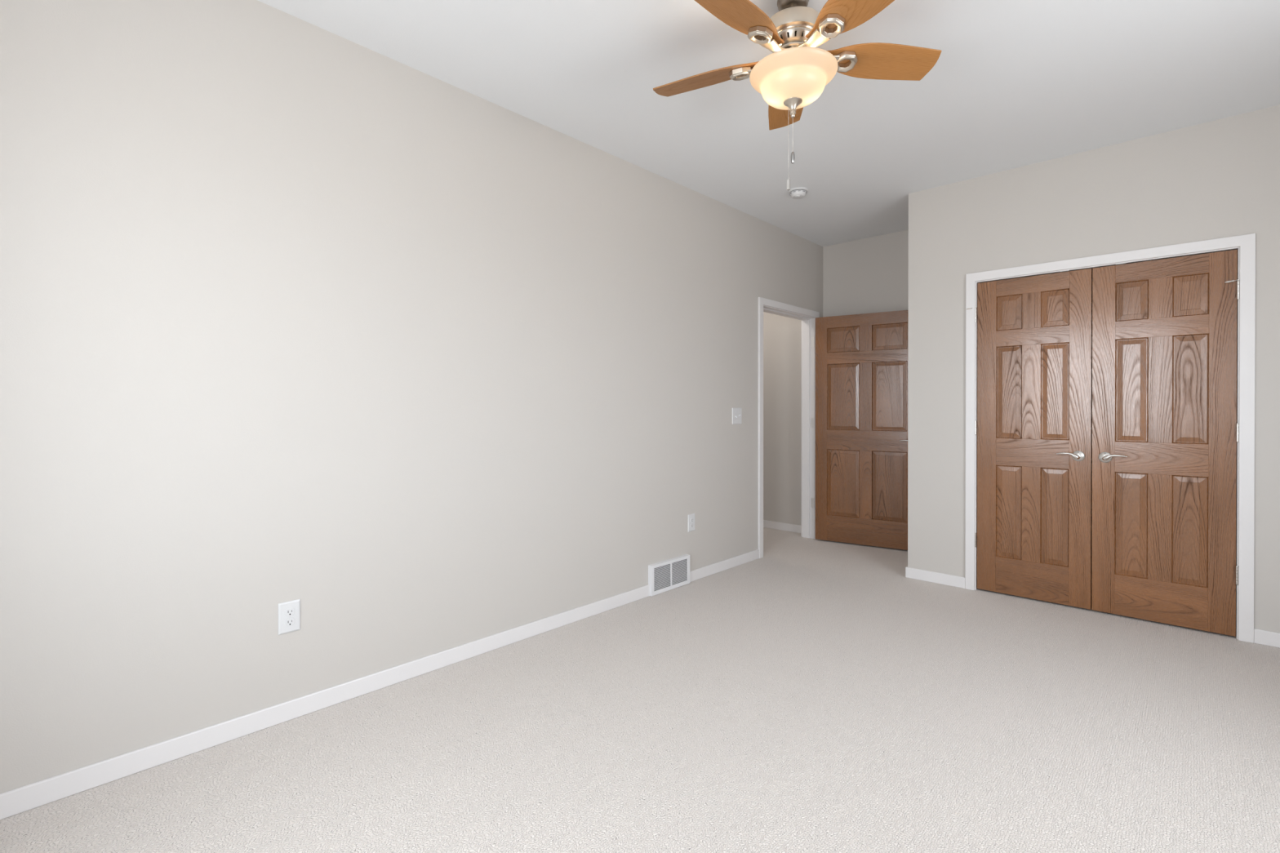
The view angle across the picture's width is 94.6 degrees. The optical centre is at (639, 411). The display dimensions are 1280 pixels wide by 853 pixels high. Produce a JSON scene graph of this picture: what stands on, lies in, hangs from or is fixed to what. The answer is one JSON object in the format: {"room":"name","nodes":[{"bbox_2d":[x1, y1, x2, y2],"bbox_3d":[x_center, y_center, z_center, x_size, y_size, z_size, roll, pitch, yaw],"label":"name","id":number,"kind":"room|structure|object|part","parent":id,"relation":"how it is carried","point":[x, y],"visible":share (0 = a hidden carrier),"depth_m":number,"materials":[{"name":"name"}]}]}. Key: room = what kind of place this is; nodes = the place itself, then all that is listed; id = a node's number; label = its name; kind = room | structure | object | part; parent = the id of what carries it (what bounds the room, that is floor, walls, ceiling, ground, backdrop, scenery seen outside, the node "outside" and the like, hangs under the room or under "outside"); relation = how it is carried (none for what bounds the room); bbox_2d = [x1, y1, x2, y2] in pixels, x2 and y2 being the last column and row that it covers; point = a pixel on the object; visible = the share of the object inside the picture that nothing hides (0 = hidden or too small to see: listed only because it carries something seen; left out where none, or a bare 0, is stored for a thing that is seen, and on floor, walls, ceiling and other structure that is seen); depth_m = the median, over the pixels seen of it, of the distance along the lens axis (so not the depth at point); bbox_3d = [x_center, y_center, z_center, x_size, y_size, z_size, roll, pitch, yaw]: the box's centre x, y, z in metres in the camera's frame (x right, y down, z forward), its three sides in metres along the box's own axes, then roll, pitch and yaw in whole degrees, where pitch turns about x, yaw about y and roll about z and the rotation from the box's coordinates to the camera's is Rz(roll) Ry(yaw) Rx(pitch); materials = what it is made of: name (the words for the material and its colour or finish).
{"room":"empty bedroom","nodes":[
{"label":"empty bedroom","id":0,"kind":"room"},
{"bbox_2d":[0,0,822,794],"bbox_3d":[-0.341,-0.177,3.474,0.120,2.743,5.941,0,0,43],"label":"wall","id":1,"kind":"structure","parent":0,"point":[291,308],"depth_m":2.35,"materials":[{"name":"grey paint"}]},
{"bbox_2d":[278,599,300,635],"bbox_3d":[-1.363,0.801,2.296,0.009,0.122,0.078,0,0,43],"label":"wall outlet","id":2,"kind":"object","parent":1,"relation":"attached to","point":[289,612],"visible":1,"depth_m":2.29,"materials":[{"name":"white plastic"}]},
{"bbox_2d":[284,617,294,626],"bbox_3d":[-1.361,0.821,2.294,0.003,0.028,0.034,0,0,43],"label":"receptacle","id":3,"kind":"object","parent":2,"relation":"attached to","point":[289,622],"depth_m":2.29,"materials":[{"name":"white plastic"}]},
{"bbox_2d":[284,608,294,616],"bbox_3d":[-1.361,0.782,2.294,0.003,0.028,0.034,0,0,43],"label":"receptacle","id":4,"kind":"object","parent":2,"relation":"attached to","point":[288,611],"depth_m":2.29,"materials":[{"name":"white plastic"}]},
{"bbox_2d":[0,584,649,820],"bbox_3d":[-1.092,1.162,2.583,0.013,0.074,3.364,0,0,43],"label":"baseboard","id":5,"kind":"structure","parent":1,"relation":"attached to","point":[20,800],"depth_m":2.23,"materials":[{"name":"white wood"}]},
{"bbox_2d":[648,554,689,596],"bbox_3d":[0.201,1.092,3.945,0.032,0.194,0.396,0,0,43],"label":"air vent","id":6,"kind":"object","parent":1,"relation":"in","point":[665,575],"visible":1,"depth_m":3.92,"materials":[{"name":"white metal"}]},
{"bbox_3d":[0.144,1.091,3.872,0.010,0.153,0.165,0,0,43],"label":"louvre panel","id":7,"kind":"part","parent":6,"relation":"part of","materials":[{"name":"white metal"}]},
{"bbox_3d":[0.266,1.090,4.002,0.010,0.153,0.163,0,0,43],"label":"louvre panel","id":8,"kind":"part","parent":6,"relation":"part of","materials":[{"name":"white metal"}]},
{"bbox_2d":[688,513,694,532],"bbox_3d":[0.362,0.782,4.133,0.009,0.122,0.078,0,0,43],"label":"wall outlet","id":9,"kind":"object","parent":1,"relation":"attached to","point":[691,517],"visible":1,"depth_m":4.13,"materials":[{"name":"white plastic"}]},
{"bbox_2d":[689,549,759,582],"bbox_3d":[0.643,1.153,4.430,0.013,0.074,0.920,0,0,43],"label":"baseboard","id":10,"kind":"structure","parent":1,"relation":"attached to","point":[709,570],"depth_m":4.40,"materials":[{"name":"white wood"}]},
{"bbox_2d":[732,408,742,424],"bbox_3d":[0.752,0.038,4.537,0.020,0.126,0.129,0,0,43],"label":"light switch","id":11,"kind":"object","parent":1,"relation":"attached to","point":[736,412],"visible":1,"depth_m":4.54,"materials":[{"name":"white plastic"}]},
{"bbox_2d":[758,297,819,558],"bbox_3d":[1.263,0.132,5.184,0.154,2.109,1.036,0,0,43],"label":"door frame","id":12,"kind":"structure","parent":1,"relation":"attached to","point":[807,317],"depth_m":5.49,"materials":[{"name":"white wood"}]},
{"bbox_3d":[1.203,0.132,5.220,0.017,2.109,1.006,0,0,43],"label":"hall casing","id":13,"kind":"part","parent":12,"relation":"part of","materials":[{"name":"white wood"}]},
{"bbox_2d":[810,310,908,550],"bbox_3d":[1.959,0.160,5.177,0.965,2.030,0.103,0,0,35],"label":"door","id":14,"kind":"structure","parent":1,"relation":"in","point":[861,360],"depth_m":5.18,"materials":[{"name":"brown wood"}]},
{"bbox_3d":[1.821,-0.640,5.282,0.284,0.223,0.026,0,0,33],"label":"raised panel","id":15,"kind":"part","parent":14,"relation":"part of","materials":[{"name":"brown wood"}]},
{"bbox_3d":[1.821,-0.128,5.285,0.284,0.595,0.026,0,0,33],"label":"raised panel","id":16,"kind":"part","parent":14,"relation":"part of","materials":[{"name":"brown wood"}]},
{"bbox_3d":[1.822,0.644,5.288,0.284,0.597,0.026,0,0,33],"label":"raised panel","id":17,"kind":"part","parent":14,"relation":"part of","materials":[{"name":"brown wood"}]},
{"bbox_3d":[1.986,-0.477,5.180,0.671,0.103,0.035,0,0,33],"label":"rail","id":18,"kind":"part","parent":14,"relation":"part of","materials":[{"name":"brown wood"}]},
{"bbox_3d":[1.986,0.258,5.184,0.671,0.176,0.035,0,0,33],"label":"rail","id":19,"kind":"part","parent":14,"relation":"part of","materials":[{"name":"brown wood"}]},
{"bbox_3d":[1.986,1.059,5.187,0.671,0.232,0.035,0,0,33],"label":"rail","id":20,"kind":"part","parent":14,"relation":"part of","materials":[{"name":"brown wood"}]},
{"bbox_3d":[1.985,-0.803,5.179,0.671,0.104,0.035,0,0,33],"label":"rail","id":21,"kind":"part","parent":14,"relation":"part of","materials":[{"name":"brown wood"}]},
{"bbox_3d":[2.145,-0.127,5.072,0.284,0.595,0.026,0,0,33],"label":"raised panel","id":22,"kind":"part","parent":14,"relation":"part of","materials":[{"name":"brown wood"}]},
{"bbox_3d":[2.145,0.644,5.075,0.284,0.597,0.026,0,0,33],"label":"raised panel","id":23,"kind":"part","parent":14,"relation":"part of","materials":[{"name":"brown wood"}]},
{"bbox_3d":[2.145,-0.639,5.070,0.284,0.223,0.026,0,0,33],"label":"raised panel","id":24,"kind":"part","parent":14,"relation":"part of","materials":[{"name":"brown wood"}]},
{"bbox_2d":[0,527,1279,852],"bbox_3d":[0.535,1.248,2.741,5.370,0.100,6.061,0,0,43],"label":"floor","id":25,"kind":"structure","parent":0,"point":[808,695],"depth_m":2.15,"materials":[{"name":"carpet"}]},
{"bbox_2d":[257,0,1279,246],"bbox_3d":[0.535,-1.605,2.728,5.370,0.120,6.061,0,0,43],"label":"ceiling","id":26,"kind":"structure","parent":0,"point":[1012,84],"depth_m":2.76,"materials":[{"name":"white paint"}]},
{"bbox_2d":[653,0,941,190],"bbox_3d":[0.548,-1.188,2.199,1.099,0.710,1.073,0,0,43],"label":"ceiling fan","id":27,"kind":"object","parent":26,"relation":"hanging from","point":[797,72],"visible":1,"depth_m":2.15,"materials":[{"name":"brown wood"}]},
{"bbox_3d":[0.281,-1.340,2.376,0.471,0.006,0.164,0,14,29],"label":"blade","id":28,"kind":"part","parent":27,"relation":"part of","materials":[{"name":"brown wood"}]},
{"bbox_3d":[0.332,-1.338,1.987,0.471,0.006,0.164,0,14,-43],"label":"blade","id":29,"kind":"part","parent":27,"relation":"part of","materials":[{"name":"brown wood"}]},
{"bbox_3d":[0.635,-1.340,2.544,0.164,0.006,0.471,-14,-2,10],"label":"blade","id":30,"kind":"part","parent":27,"relation":"part of","materials":[{"name":"brown wood"}]},
{"bbox_3d":[0.575,-1.218,2.217,0.320,0.112,0.320,0,0,43],"label":"lamp shade","id":31,"kind":"part","parent":27,"relation":"part of","materials":[{"name":"white glass"}]},
{"bbox_3d":[0.718,-1.338,1.915,0.164,0.006,0.471,15,-6,-25],"label":"blade","id":32,"kind":"part","parent":27,"relation":"part of","materials":[{"name":"brown wood"}]},
{"bbox_3d":[0.905,-1.339,2.260,0.471,0.006,0.164,0,-14,-7],"label":"blade","id":33,"kind":"part","parent":27,"relation":"part of","materials":[{"name":"brown wood"}]},
{"bbox_2d":[788,186,808,199],"bbox_3d":[1.112,-1.525,4.147,0.132,0.052,0.132,0,0,43],"label":"smoke detector","id":34,"kind":"object","parent":26,"relation":"attached to","point":[797,193],"visible":1,"depth_m":4.11,"materials":[{"name":"white plastic"}]},
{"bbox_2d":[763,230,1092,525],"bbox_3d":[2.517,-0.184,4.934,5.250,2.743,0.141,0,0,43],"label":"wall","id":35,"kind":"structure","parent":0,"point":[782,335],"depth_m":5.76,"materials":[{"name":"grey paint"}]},
{"bbox_2d":[763,520,800,533],"bbox_3d":[1.138,1.146,6.129,1.310,0.074,0.013,0,0,43],"label":"baseboard","id":36,"kind":"structure","parent":35,"relation":"attached to","point":[767,524],"depth_m":5.86,"materials":[{"name":"white wood"}]},
{"bbox_2d":[907,104,1279,632],"bbox_3d":[2.897,-0.177,3.383,2.574,2.743,0.120,0,0,43],"label":"wall","id":37,"kind":"structure","parent":0,"point":[1220,178],"depth_m":3.54,"materials":[{"name":"grey paint"}]},
{"bbox_2d":[905,567,964,588],"bbox_3d":[2.046,1.155,4.097,0.388,0.074,0.013,0,0,43],"label":"baseboard","id":38,"kind":"structure","parent":37,"relation":"attached to","point":[912,573],"depth_m":4.08,"materials":[{"name":"white wood"}]},
{"bbox_2d":[966,268,1092,609],"bbox_3d":[2.428,0.166,3.727,0.669,2.030,0.100,0,0,43],"label":"door","id":39,"kind":"structure","parent":37,"relation":"in","point":[1034,333],"depth_m":3.70,"materials":[{"name":"brown wood"}]},
{"bbox_3d":[2.382,-0.634,3.804,0.144,0.223,0.026,0,0,43],"label":"raised panel","id":40,"kind":"part","parent":39,"relation":"part of","materials":[{"name":"brown wood"}]},
{"bbox_3d":[2.382,-0.122,3.806,0.144,0.595,0.026,0,0,43],"label":"raised panel","id":41,"kind":"part","parent":39,"relation":"part of","materials":[{"name":"brown wood"}]},
{"bbox_3d":[2.382,0.650,3.810,0.144,0.597,0.026,0,0,43],"label":"raised panel","id":42,"kind":"part","parent":39,"relation":"part of","materials":[{"name":"brown wood"}]},
{"bbox_3d":[2.475,1.065,3.731,0.388,0.232,0.035,0,0,43],"label":"rail","id":43,"kind":"part","parent":39,"relation":"part of","materials":[{"name":"brown wood"}]},
{"bbox_3d":[2.474,-0.471,3.724,0.388,0.103,0.035,0,0,43],"label":"rail","id":44,"kind":"part","parent":39,"relation":"part of","materials":[{"name":"brown wood"}]},
{"bbox_3d":[2.475,0.264,3.728,0.388,0.176,0.035,0,0,43],"label":"rail","id":45,"kind":"part","parent":39,"relation":"part of","materials":[{"name":"brown wood"}]},
{"bbox_3d":[2.474,-0.797,3.723,0.388,0.104,0.035,0,0,43],"label":"rail","id":46,"kind":"part","parent":39,"relation":"part of","materials":[{"name":"brown wood"}]},
{"bbox_3d":[2.560,0.651,3.643,0.146,0.597,0.026,0,0,43],"label":"raised panel","id":47,"kind":"part","parent":39,"relation":"part of","materials":[{"name":"brown wood"}]},
{"bbox_3d":[2.560,-0.633,3.637,0.146,0.223,0.026,0,0,43],"label":"raised panel","id":48,"kind":"part","parent":39,"relation":"part of","materials":[{"name":"brown wood"}]},
{"bbox_3d":[2.560,-0.121,3.639,0.146,0.595,0.026,0,0,43],"label":"raised panel","id":49,"kind":"part","parent":39,"relation":"part of","materials":[{"name":"brown wood"}]},
{"bbox_3d":[2.578,0.267,3.554,0.115,0.040,0.054,0,0,43],"label":"lever","id":50,"kind":"part","parent":39,"relation":"part of","materials":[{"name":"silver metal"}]},
{"bbox_3d":[2.633,0.270,3.544,0.065,0.065,0.016,0,0,43],"label":"handle","id":51,"kind":"part","parent":39,"relation":"part of","materials":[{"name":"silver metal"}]},
{"bbox_2d":[964,233,1255,643],"bbox_3d":[2.716,0.138,3.542,1.344,2.110,0.137,0,0,43],"label":"door frame","id":52,"kind":"structure","parent":37,"relation":"attached to","point":[1245,244],"depth_m":3.09,"materials":[{"name":"white wood"}]},
{"bbox_2d":[1091,249,1239,636],"bbox_3d":[2.899,0.168,3.284,0.616,2.030,0.100,0,0,43],"label":"door","id":53,"kind":"structure","parent":37,"relation":"in","point":[1165,431],"depth_m":3.28,"materials":[{"name":"brown wood"}]},
{"bbox_3d":[2.725,0.271,3.457,0.065,0.065,0.016,0,0,43],"label":"handle","id":54,"kind":"part","parent":53,"relation":"part of","materials":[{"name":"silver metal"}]},
{"bbox_3d":[2.738,0.268,3.404,0.115,0.040,0.054,0,0,43],"label":"lever","id":55,"kind":"part","parent":53,"relation":"part of","materials":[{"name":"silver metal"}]},
{"bbox_3d":[2.825,0.651,3.394,0.146,0.597,0.026,0,0,43],"label":"raised panel","id":56,"kind":"part","parent":53,"relation":"part of","materials":[{"name":"brown wood"}]},
{"bbox_3d":[2.825,-0.632,3.389,0.146,0.223,0.026,0,0,43],"label":"raised panel","id":57,"kind":"part","parent":53,"relation":"part of","materials":[{"name":"brown wood"}]},
{"bbox_3d":[2.825,-0.120,3.391,0.146,0.595,0.026,0,0,43],"label":"raised panel","id":58,"kind":"part","parent":53,"relation":"part of","materials":[{"name":"brown wood"}]},
{"bbox_3d":[2.918,1.066,3.315,0.392,0.232,0.035,0,0,43],"label":"rail","id":59,"kind":"part","parent":53,"relation":"part of","materials":[{"name":"brown wood"}]},
{"bbox_3d":[2.918,0.265,3.312,0.392,0.176,0.035,0,0,43],"label":"rail","id":60,"kind":"part","parent":53,"relation":"part of","materials":[{"name":"brown wood"}]},
{"bbox_3d":[2.917,-0.796,3.307,0.392,0.104,0.035,0,0,43],"label":"rail","id":61,"kind":"part","parent":53,"relation":"part of","materials":[{"name":"brown wood"}]},
{"bbox_3d":[2.917,-0.469,3.309,0.392,0.103,0.035,0,0,43],"label":"rail","id":62,"kind":"part","parent":53,"relation":"part of","materials":[{"name":"brown wood"}]},
{"bbox_3d":[3.005,0.652,3.226,0.146,0.597,0.026,0,0,43],"label":"raised panel","id":63,"kind":"part","parent":53,"relation":"part of","materials":[{"name":"brown wood"}]},
{"bbox_3d":[3.004,-0.632,3.220,0.146,0.223,0.026,0,0,43],"label":"raised panel","id":64,"kind":"part","parent":53,"relation":"part of","materials":[{"name":"brown wood"}]},
{"bbox_3d":[3.004,-0.120,3.222,0.146,0.595,0.026,0,0,43],"label":"raised panel","id":65,"kind":"part","parent":53,"relation":"part of","materials":[{"name":"brown wood"}]},
{"bbox_2d":[1253,628,1279,648],"bbox_3d":[3.479,1.160,2.752,0.854,0.074,0.013,0,0,43],"label":"baseboard","id":66,"kind":"structure","parent":37,"relation":"attached to","point":[1265,637],"depth_m":3.01,"materials":[{"name":"white wood"}]}
]}

